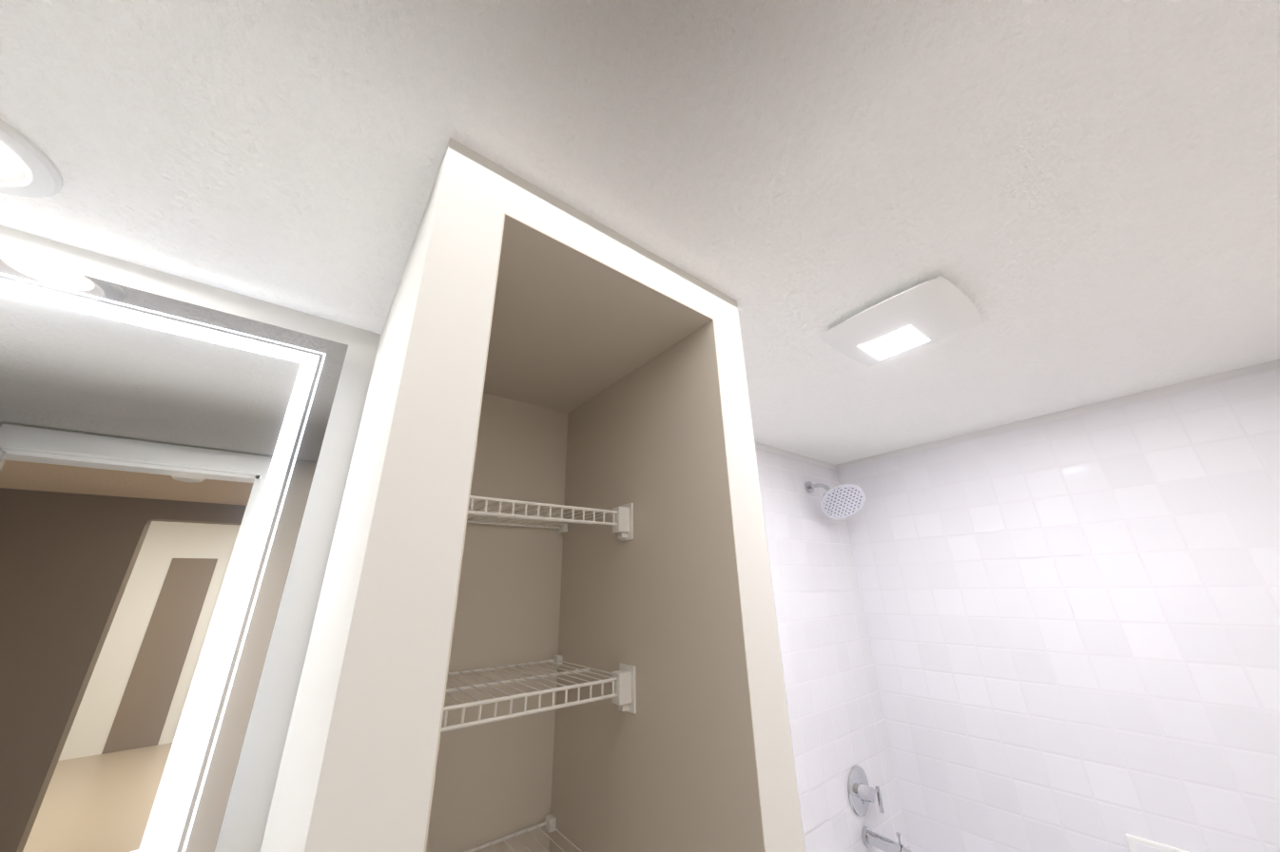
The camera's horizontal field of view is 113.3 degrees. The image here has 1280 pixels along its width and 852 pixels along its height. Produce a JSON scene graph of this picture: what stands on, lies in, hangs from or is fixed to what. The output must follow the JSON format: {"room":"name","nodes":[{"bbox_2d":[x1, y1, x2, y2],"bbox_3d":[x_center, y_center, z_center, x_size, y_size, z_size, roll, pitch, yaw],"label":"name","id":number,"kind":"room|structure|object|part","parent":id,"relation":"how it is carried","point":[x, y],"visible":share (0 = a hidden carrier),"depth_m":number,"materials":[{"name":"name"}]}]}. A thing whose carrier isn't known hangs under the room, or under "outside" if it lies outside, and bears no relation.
{"room":"bathroom","nodes":[
{"label":"bathroom","id":0,"kind":"room"},
{"bbox_2d":[0,225,380,851],"bbox_3d":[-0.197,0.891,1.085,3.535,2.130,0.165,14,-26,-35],"label":"led mirror","id":1,"kind":"object","parent":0,"point":[159,455],"depth_m":0.72,"materials":[{"name":"white mirror"}]},
{"bbox_2d":[754,441,835,469],"bbox_3d":[0.473,0.071,1.919,1.601,0.030,0.004,14,-26,-35],"label":"cap","id":2,"kind":"object","parent":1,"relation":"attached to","point":[790,455],"visible":0.36,"depth_m":2.14,"materials":[{"name":"white"}]},
{"bbox_2d":[755,446,910,851],"bbox_3d":[0.836,0.986,1.852,0.722,1.740,0.008,14,-26,-35],"label":"shower wall tile","id":3,"kind":"structure","parent":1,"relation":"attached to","point":[837,725],"depth_m":1.82,"materials":[{"name":"white tile"}]},
{"bbox_2d":[804,481,865,519],"bbox_3d":[0.930,0.338,2.014,0.189,0.196,0.250,14,-26,-35],"label":"shower","id":4,"kind":"object","parent":3,"relation":"attached to","point":[844,500],"visible":1,"depth_m":1.98,"materials":[{"name":"silver metal"}]},
{"bbox_3d":[0.904,0.318,2.054,0.058,0.128,0.170,14,-26,-35],"label":"arm","id":5,"kind":"part","parent":4,"relation":"part of"},
{"bbox_2d":[847,765,884,816],"bbox_3d":[0.893,1.453,1.667,0.160,0.160,0.058,14,-26,-35],"label":"shower valve","id":6,"kind":"object","parent":3,"relation":"attached to","point":[862,793],"visible":1,"depth_m":1.66,"materials":[{"name":"silver metal"}]},
{"bbox_2d":[861,825,911,851],"bbox_3d":[0.927,1.566,1.581,0.060,0.090,0.158,14,-26,-35],"label":"tub spout","id":7,"kind":"object","parent":3,"relation":"attached to","point":[870,838],"visible":1,"depth_m":1.58,"materials":[{"name":"silver metal"}]},
{"bbox_2d":[259,137,805,851],"bbox_3d":[-0.200,0.729,0.660,0.643,2.130,0.640,14,-26,-35],"label":"wall","id":8,"kind":"structure","parent":0,"point":[357,766],"depth_m":0.51,"materials":[{"name":"white paint"}]},
{"bbox_2d":[423,213,765,851],"bbox_3d":[-0.199,0.769,0.644,0.462,2.042,0.640,14,-26,-35],"label":"closet interior","id":9,"kind":"object","parent":8,"relation":"attached to","point":[601,390],"visible":0.76,"depth_m":0.94,"materials":[{"name":"beige paint"}]},
{"bbox_2d":[464,814,586,851],"bbox_3d":[-0.286,0.855,0.733,0.457,0.084,0.341,14,-26,-35],"label":"closet shelf","id":10,"kind":"object","parent":9,"relation":"attached to","point":[550,823],"visible":1,"depth_m":0.93,"materials":[{"name":"white metal"}]},
{"bbox_2d":[440,655,636,732],"bbox_3d":[-0.293,0.542,0.853,0.457,0.084,0.341,14,-26,-35],"label":"closet shelf","id":11,"kind":"object","parent":9,"relation":"attached to","point":[623,694],"visible":0.5,"depth_m":0.85,"materials":[{"name":"white metal"}]},
{"bbox_2d":[466,495,633,541],"bbox_3d":[-0.300,0.225,0.975,0.457,0.084,0.341,14,-26,-35],"label":"closet shelf","id":12,"kind":"object","parent":9,"relation":"attached to","point":[622,524],"visible":0.73,"depth_m":0.97,"materials":[{"name":"white metal"}]},
{"bbox_2d":[0,0,1279,465],"bbox_3d":[0.281,-0.381,0.880,3.535,0.080,1.800,14,-26,-35],"label":"ceiling","id":13,"kind":"structure","parent":0,"point":[1076,202],"depth_m":0.66,"materials":[{"name":"white paint"}]},
{"bbox_2d":[0,118,63,197],"bbox_3d":[-0.987,-0.411,0.598,0.204,0.014,0.204,14,-26,-35],"label":"recessed light","id":14,"kind":"object","parent":13,"relation":"in","point":[29,168],"visible":1,"depth_m":0.65,"materials":[{"name":"white plastic"}]},
{"bbox_2d":[818,275,983,367],"bbox_3d":[0.663,-0.248,1.077,0.300,0.042,0.300,14,-26,-35],"label":"fan","id":15,"kind":"object","parent":13,"relation":"attached to","point":[928,313],"visible":1,"depth_m":1.03,"materials":[{"name":"white plastic"}]},
{"bbox_3d":[1.690,0.981,1.427,0.120,2.130,1.680,14,-26,-35],"label":"wall","id":16,"kind":"structure","parent":0,"visible":0},
{"bbox_2d":[835,359,1279,469],"bbox_3d":[1.583,0.006,1.811,0.004,0.030,1.560,14,-26,-35],"label":"wall cap","id":17,"kind":"object","parent":16,"relation":"attached to","point":[1213,378],"visible":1,"depth_m":1.63,"materials":[{"name":"white"}]},
{"bbox_2d":[836,368,1279,851],"bbox_3d":[1.600,0.832,1.493,0.008,1.740,1.560,14,-26,-35],"label":"wall tiles","id":18,"kind":"structure","parent":16,"relation":"attached to","point":[1073,623],"depth_m":1.51,"materials":[{"name":"white tile"}]},
{"bbox_2d":[1124,833,1191,851],"bbox_3d":[1.600,1.343,1.261,0.050,0.130,0.170,14,-26,-35],"label":"soap dish","id":19,"kind":"object","parent":18,"relation":"attached to","point":[1132,840],"visible":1,"depth_m":1.31,"materials":[{"name":"white ceramic"}]}
]}

